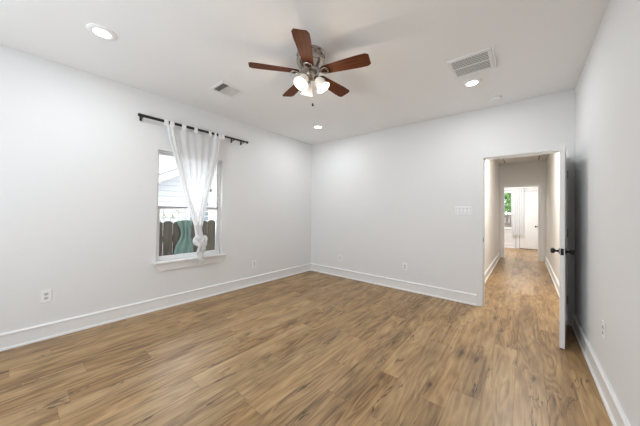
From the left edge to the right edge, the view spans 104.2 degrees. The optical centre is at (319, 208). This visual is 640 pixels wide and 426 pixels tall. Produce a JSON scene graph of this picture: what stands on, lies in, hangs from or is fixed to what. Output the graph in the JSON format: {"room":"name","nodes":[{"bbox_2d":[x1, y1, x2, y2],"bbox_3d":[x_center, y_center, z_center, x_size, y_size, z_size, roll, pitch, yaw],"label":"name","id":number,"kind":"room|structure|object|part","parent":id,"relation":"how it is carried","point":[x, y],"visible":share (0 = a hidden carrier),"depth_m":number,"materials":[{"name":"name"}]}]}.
{"room":"empty bedroom","nodes":[
{"label":"empty bedroom","id":0,"kind":"room"},
{"bbox_2d":[0,44,311,333],"bbox_3d":[-2.014,-0.075,3.328,0.140,2.723,5.803,0,-1,40],"label":"wall","id":1,"kind":"structure","parent":0,"point":[79,164],"depth_m":2.76,"materials":[{"name":"white paint"}]},
{"bbox_2d":[40,289,51,302],"bbox_3d":[-2.665,0.851,2.425,0.009,0.118,0.074,0,-1,40],"label":"wall outlet","id":2,"kind":"object","parent":1,"relation":"attached to","point":[46,295],"visible":1,"depth_m":2.42,"materials":[{"name":"white plastic"}]},
{"bbox_2d":[0,263,310,351],"bbox_3d":[-1.965,1.211,3.258,0.028,0.150,5.563,0,-1,40],"label":"baseboard","id":3,"kind":"structure","parent":1,"relation":"attached to","point":[20,337],"depth_m":2.89,"materials":[{"name":"white paint"}]},
{"bbox_2d":[152,150,225,270],"bbox_3d":[-1.813,0.030,3.518,0.197,1.548,0.959,0,-1,40],"label":"window","id":4,"kind":"structure","parent":1,"relation":"in","point":[168,262],"depth_m":3.44,"materials":[{"name":"white plastic"}]},
{"bbox_3d":[-1.849,0.322,3.538,0.028,0.688,0.842,0,-1,40],"label":"sash","id":5,"kind":"part","parent":4,"relation":"part of","materials":[{"name":"white plastic"}]},
{"bbox_3d":[-1.863,-0.356,3.564,0.026,0.744,0.842,0,-1,40],"label":"sash","id":6,"kind":"part","parent":4,"relation":"part of","materials":[{"name":"clear glass"}]},
{"bbox_3d":[-1.791,0.694,3.484,0.117,0.024,0.959,0,-1,40],"label":"sill","id":7,"kind":"part","parent":4,"relation":"part of","materials":[{"name":"white paint"}]},
{"bbox_2d":[138,113,247,144],"bbox_3d":[-1.686,-1.083,3.531,0.102,0.065,1.507,0,-1,40],"label":"curtain rod","id":8,"kind":"object","parent":1,"relation":"attached to","point":[140,115],"visible":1,"depth_m":3.34,"materials":[{"name":"black metal"}]},
{"bbox_2d":[163,119,224,263],"bbox_3d":[-1.698,-0.172,3.420,0.135,1.896,0.820,0,-1,40],"label":"curtain","id":9,"kind":"object","parent":8,"relation":"hanging from","point":[196,155],"visible":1,"depth_m":3.44,"materials":[{"name":"white fabric"}]},
{"bbox_2d":[0,0,608,144],"bbox_3d":[-0.432,-1.484,1.975,4.296,0.100,5.683,0,-1,40],"label":"ceiling","id":10,"kind":"structure","parent":0,"point":[177,50],"depth_m":2.21,"materials":[{"name":"white paint"}]},
{"bbox_2d":[86,23,116,40],"bbox_3d":[-1.791,-1.443,2.047,0.192,0.014,0.192,0,-1,40],"label":"recessed light","id":11,"kind":"object","parent":10,"relation":"in","point":[100,31],"visible":1,"depth_m":2.03,"materials":[{"name":"white plastic"}]},
{"bbox_2d":[210,81,244,97],"bbox_3d":[-1.111,-1.422,2.993,0.300,0.015,0.300,0,-1,40],"label":"ceiling vent","id":12,"kind":"object","parent":10,"relation":"in","point":[224,88],"visible":1,"depth_m":2.97,"materials":[{"name":"white metal"}]},
{"bbox_2d":[248,28,370,105],"bbox_3d":[-0.063,-1.173,2.320,1.111,0.504,1.060,0,-1,40],"label":"ceiling fan","id":13,"kind":"object","parent":10,"relation":"hanging from","point":[310,59],"visible":1,"depth_m":2.21,"materials":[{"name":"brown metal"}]},
{"bbox_3d":[-0.407,-1.253,2.224,0.443,0.006,0.136,1,11,-12],"label":"blade","id":14,"kind":"part","parent":13,"relation":"part of","materials":[{"name":"brown wood"}]},
{"bbox_3d":[-0.252,-1.246,2.575,0.136,0.006,0.443,-13,6,-30],"label":"blade","id":15,"kind":"part","parent":13,"relation":"part of","materials":[{"name":"brown wood"}]},
{"bbox_3d":[-0.162,-1.133,2.210,0.132,0.135,0.135,0,-1,40],"label":"lamp shade","id":16,"kind":"part","parent":13,"relation":"part of","materials":[{"name":"white glass"}]},
{"bbox_3d":[-0.120,-1.252,1.968,0.136,0.006,0.443,13,1,6],"label":"blade","id":17,"kind":"part","parent":13,"relation":"part of","materials":[{"name":"brown wood"}]},
{"bbox_3d":[-0.122,-1.131,2.402,0.132,0.135,0.127,0,-1,40],"label":"lamp shade","id":18,"kind":"part","parent":13,"relation":"part of","materials":[{"name":"white glass"}]},
{"bbox_3d":[0.024,-1.130,2.272,0.133,0.135,0.128,0,-1,40],"label":"lamp shade","id":19,"kind":"part","parent":13,"relation":"part of","materials":[{"name":"white glass"}]},
{"bbox_3d":[0.130,-1.242,2.537,0.136,0.006,0.443,-16,-11,40],"label":"blade","id":20,"kind":"part","parent":13,"relation":"part of","materials":[{"name":"brown wood"}]},
{"bbox_3d":[0.211,-1.246,2.161,0.443,0.006,0.136,0,-13,24],"label":"blade","id":21,"kind":"part","parent":13,"relation":"part of","materials":[{"name":"brown wood"}]},
{"bbox_2d":[312,125,323,128],"bbox_3d":[-0.035,-1.394,4.264,0.192,0.014,0.192,0,-1,40],"label":"recessed light","id":22,"kind":"object","parent":10,"relation":"in","point":[313,126],"visible":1,"depth_m":4.24,"materials":[{"name":"white plastic"}]},
{"bbox_2d":[447,46,496,79],"bbox_3d":[1.480,-1.394,2.423,0.366,0.022,0.392,0,-1,40],"label":"ceiling vent","id":23,"kind":"object","parent":10,"relation":"in","point":[482,60],"visible":1,"depth_m":2.40,"materials":[{"name":"white metal"}]},
{"bbox_2d":[462,78,481,86],"bbox_3d":[1.686,-1.391,2.764,0.192,0.014,0.192,0,-1,40],"label":"recessed light","id":24,"kind":"object","parent":10,"relation":"in","point":[472,82],"visible":1,"depth_m":2.74,"materials":[{"name":"white plastic"}]},
{"bbox_2d":[489,95,501,101],"bbox_3d":[2.182,-1.368,3.100,0.132,0.039,0.132,0,-1,40],"label":"smoke detector","id":25,"kind":"object","parent":10,"relation":"attached to","point":[493,98],"visible":1,"depth_m":3.07,"materials":[{"name":"white plastic"}]},
{"bbox_2d":[0,247,612,425],"bbox_3d":[2.187,1.397,4.843,4.692,0.080,13.540,0,-1,40],"label":"floor","id":26,"kind":"structure","parent":0,"point":[309,348],"depth_m":2.08,"materials":[{"name":"brown wood"}]},
{"bbox_2d":[311,89,574,293],"bbox_3d":[1.405,-0.022,4.188,4.036,2.723,0.120,0,-1,40],"label":"wall","id":27,"kind":"structure","parent":0,"point":[382,201],"depth_m":3.98,"materials":[{"name":"white paint"}]},
{"bbox_2d":[311,263,475,305],"bbox_3d":[0.972,1.262,4.421,3.076,0.150,0.028,0,-1,40],"label":"baseboard","id":28,"kind":"structure","parent":27,"relation":"attached to","point":[453,295],"depth_m":4.10,"materials":[{"name":"white paint"}]},
{"bbox_2d":[456,206,470,214],"bbox_3d":[2.052,0.028,3.568,0.200,0.116,0.011,0,-1,40],"label":"light switch","id":29,"kind":"object","parent":27,"relation":"attached to","point":[463,210],"visible":1,"depth_m":3.57,"materials":[{"name":"white plastic"}]},
{"bbox_2d":[476,142,574,348],"bbox_3d":[2.339,0.282,2.906,0.958,2.105,0.925,0,-1,40],"label":"door","id":30,"kind":"structure","parent":27,"relation":"in","point":[566,251],"depth_m":2.87,"materials":[{"name":"white paint"}]},
{"bbox_3d":[2.300,0.412,2.438,0.060,0.060,0.068,1,-1,-44],"label":"knob","id":31,"kind":"part","parent":30,"relation":"part of","materials":[{"name":"black metal"}]},
{"bbox_3d":[2.570,0.299,2.630,0.540,1.630,0.044,1,-1,-44],"label":"panel moulding","id":32,"kind":"part","parent":30,"relation":"part of","materials":[{"name":"white paint"}]},
{"bbox_3d":[2.373,0.412,2.364,0.060,0.060,0.068,1,-1,-44],"label":"knob","id":33,"kind":"part","parent":30,"relation":"part of","materials":[{"name":"black metal"}]},
{"bbox_2d":[485,159,498,271],"bbox_3d":[3.697,0.022,5.496,0.100,2.723,4.817,0,-1,40],"label":"wall","id":34,"kind":"structure","parent":0,"point":[491,166],"depth_m":5.66,"materials":[{"name":"paint"}]},
{"bbox_2d":[485,252,499,281],"bbox_3d":[3.731,1.309,5.439,0.028,0.150,4.817,0,-1,40],"label":"baseboard","id":35,"kind":"structure","parent":34,"relation":"attached to","point":[489,270],"depth_m":5.53,"materials":[{"name":"white paint"}]},
{"bbox_2d":[504,186,539,247],"bbox_3d":[7.072,0.114,9.541,3.150,2.723,0.120,0,-1,40],"label":"wall","id":36,"kind":"structure","parent":0,"point":[509,238],"depth_m":9.35,"materials":[{"name":"white paint"}]},
{"bbox_2d":[504,191,511,231],"bbox_3d":[6.924,0.110,9.621,1.000,1.510,0.145,0,-1,40],"label":"window","id":37,"kind":"structure","parent":36,"relation":"in","point":[509,229],"depth_m":9.43,"materials":[{"name":"white plastic"}]},
{"bbox_2d":[504,243,514,247],"bbox_3d":[6.527,1.398,9.867,1.900,0.150,0.028,0,-1,40],"label":"baseboard","id":38,"kind":"structure","parent":36,"relation":"attached to","point":[505,244],"depth_m":9.37,"materials":[{"name":"white paint"}]},
{"bbox_2d":[516,191,537,249],"bbox_3d":[7.638,0.386,8.975,0.915,2.180,0.022,0,-1,40],"label":"door","id":39,"kind":"structure","parent":36,"relation":"in","point":[529,240],"depth_m":9.00,"materials":[{"name":"white paint"}]},
{"bbox_3d":[7.332,0.385,9.231,0.093,2.180,0.018,0,-1,40],"label":"casing","id":40,"kind":"part","parent":39,"relation":"part of","materials":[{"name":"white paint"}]},
{"bbox_3d":[6.949,-0.727,9.454,1.370,0.019,0.020,0,-1,40],"label":"curtain rod","id":41,"kind":"object","parent":36,"relation":"attached to","visible":0},
{"bbox_2d":[511,189,523,234],"bbox_3d":[7.266,0.134,9.172,0.380,1.680,0.044,0,-1,40],"label":"sheer curtain","id":42,"kind":"object","parent":41,"relation":"hanging from","point":[517,195],"visible":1,"depth_m":9.18,"materials":[{"name":"white fabric"}]},
{"bbox_2d":[499,160,545,261],"bbox_3d":[5.289,0.065,7.383,3.150,2.723,0.120,0,-1,40],"label":"wall","id":43,"kind":"structure","parent":0,"point":[535,171],"depth_m":6.99,"materials":[{"name":"paint"}]},
{"bbox_2d":[501,183,543,261],"bbox_3d":[5.929,0.372,7.320,0.948,2.125,0.882,0,-1,40],"label":"door","id":44,"kind":"structure","parent":43,"relation":"in","point":[540,226],"depth_m":6.85,"materials":[{"name":"white paint"}]},
{"bbox_2d":[497,154,548,164],"bbox_3d":[4.160,-1.388,5.146,1.254,0.100,4.817,0,-1,40],"label":"ceiling","id":45,"kind":"structure","parent":0,"point":[544,156],"depth_m":6.59,"materials":[{"name":"paint"}]},
{"bbox_2d":[501,154,542,163],"bbox_3d":[5.303,-1.294,6.572,0.820,0.024,0.840,0,-1,40],"label":"attic hatch","id":46,"kind":"object","parent":45,"relation":"attached to","point":[531,158],"visible":0.84,"depth_m":6.57,"materials":[{"name":"paint"}]},
{"bbox_3d":[5.303,-1.300,6.572,0.700,0.012,0.720,0,-1,40],"label":"panel","id":47,"kind":"part","parent":46,"relation":"part of","materials":[{"name":"paint"}]},
{"bbox_2d":[546,0,639,425],"bbox_3d":[2.728,-0.026,2.534,0.130,2.723,10.620,0,-1,40],"label":"wall","id":48,"kind":"structure","parent":0,"point":[607,89],"depth_m":1.66,"materials":[{"name":"white paint"}]},
{"bbox_2d":[545,257,558,295],"bbox_3d":[4.499,1.310,4.805,0.028,0.150,4.817,0,-1,40],"label":"baseboard","id":49,"kind":"structure","parent":48,"relation":"attached to","point":[552,274],"depth_m":4.75,"materials":[{"name":"white paint"}]},
{"bbox_2d":[572,313,630,425],"bbox_3d":[1.125,1.218,0.706,0.028,0.150,5.563,0,-1,40],"label":"baseboard","id":50,"kind":"structure","parent":48,"relation":"attached to","point":[616,414],"depth_m":1.78,"materials":[{"name":"white paint"}]},
{"bbox_2d":[602,320,605,339],"bbox_3d":[2.027,0.867,1.782,0.009,0.118,0.074,0,-1,40],"label":"wall outlet","id":51,"kind":"object","parent":48,"relation":"attached to","point":[603,322],"visible":1,"depth_m":1.77,"materials":[{"name":"white plastic"}]},
{"label":"outside","id":52,"kind":"structure","parent":0,"visible":0},
{"bbox_3d":[12.712,2.268,15.393,60.000,0.200,80.000,0,-1,40],"label":"ground","id":53,"kind":"structure","parent":52,"visible":0},
{"bbox_2d":[160,209,179,248],"bbox_3d":[-2.990,0.916,4.933,0.393,1.858,0.445,1,-1,-1],"label":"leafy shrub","id":54,"kind":"object","parent":53,"relation":"on","point":[163,209],"visible":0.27,"depth_m":4.98,"materials":[{"name":"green plant"}]},
{"bbox_2d":[158,155,215,255],"bbox_3d":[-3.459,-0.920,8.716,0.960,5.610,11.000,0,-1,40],"label":"house","id":55,"kind":"structure","parent":53,"relation":"on","point":[170,193],"depth_m":7.65,"materials":[{"name":"white"}]},
{"bbox_3d":[-4.017,0.013,8.274,0.005,1.180,0.600,0,-1,40],"label":"pane","id":56,"kind":"part","parent":55,"relation":"part of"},
{"bbox_2d":[159,220,215,255],"bbox_3d":[-2.038,1.048,5.337,0.053,1.627,6.870,0,-1,40],"label":"wooden fence","id":57,"kind":"object","parent":53,"relation":"on","point":[169,231],"visible":0.05,"depth_m":4.55,"materials":[{"name":"brown wood"}]},
{"bbox_2d":[174,220,192,254],"bbox_3d":[-2.512,0.623,4.609,0.078,0.820,0.348,0,-1,40],"label":"hanging cloth","id":58,"kind":"object","parent":57,"relation":"hanging from","point":[184,244],"visible":0.75,"depth_m":4.62,"materials":[{"name":"teal fabric"}]},
{"bbox_2d":[504,193,510,214],"bbox_3d":[10.068,0.256,14.123,3.829,3.734,2.114,0,-1,40],"label":"tree","id":59,"kind":"object","parent":53,"relation":"on","point":[507,203],"visible":0.05,"depth_m":13.39,"materials":[{"name":"green plant"}]},
{"bbox_2d":[504,215,511,226],"bbox_3d":[8.050,1.185,12.546,5.834,1.780,0.055,0,-1,40],"label":"fence","id":60,"kind":"object","parent":53,"relation":"on","point":[507,218],"visible":0.02,"depth_m":11.82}
]}

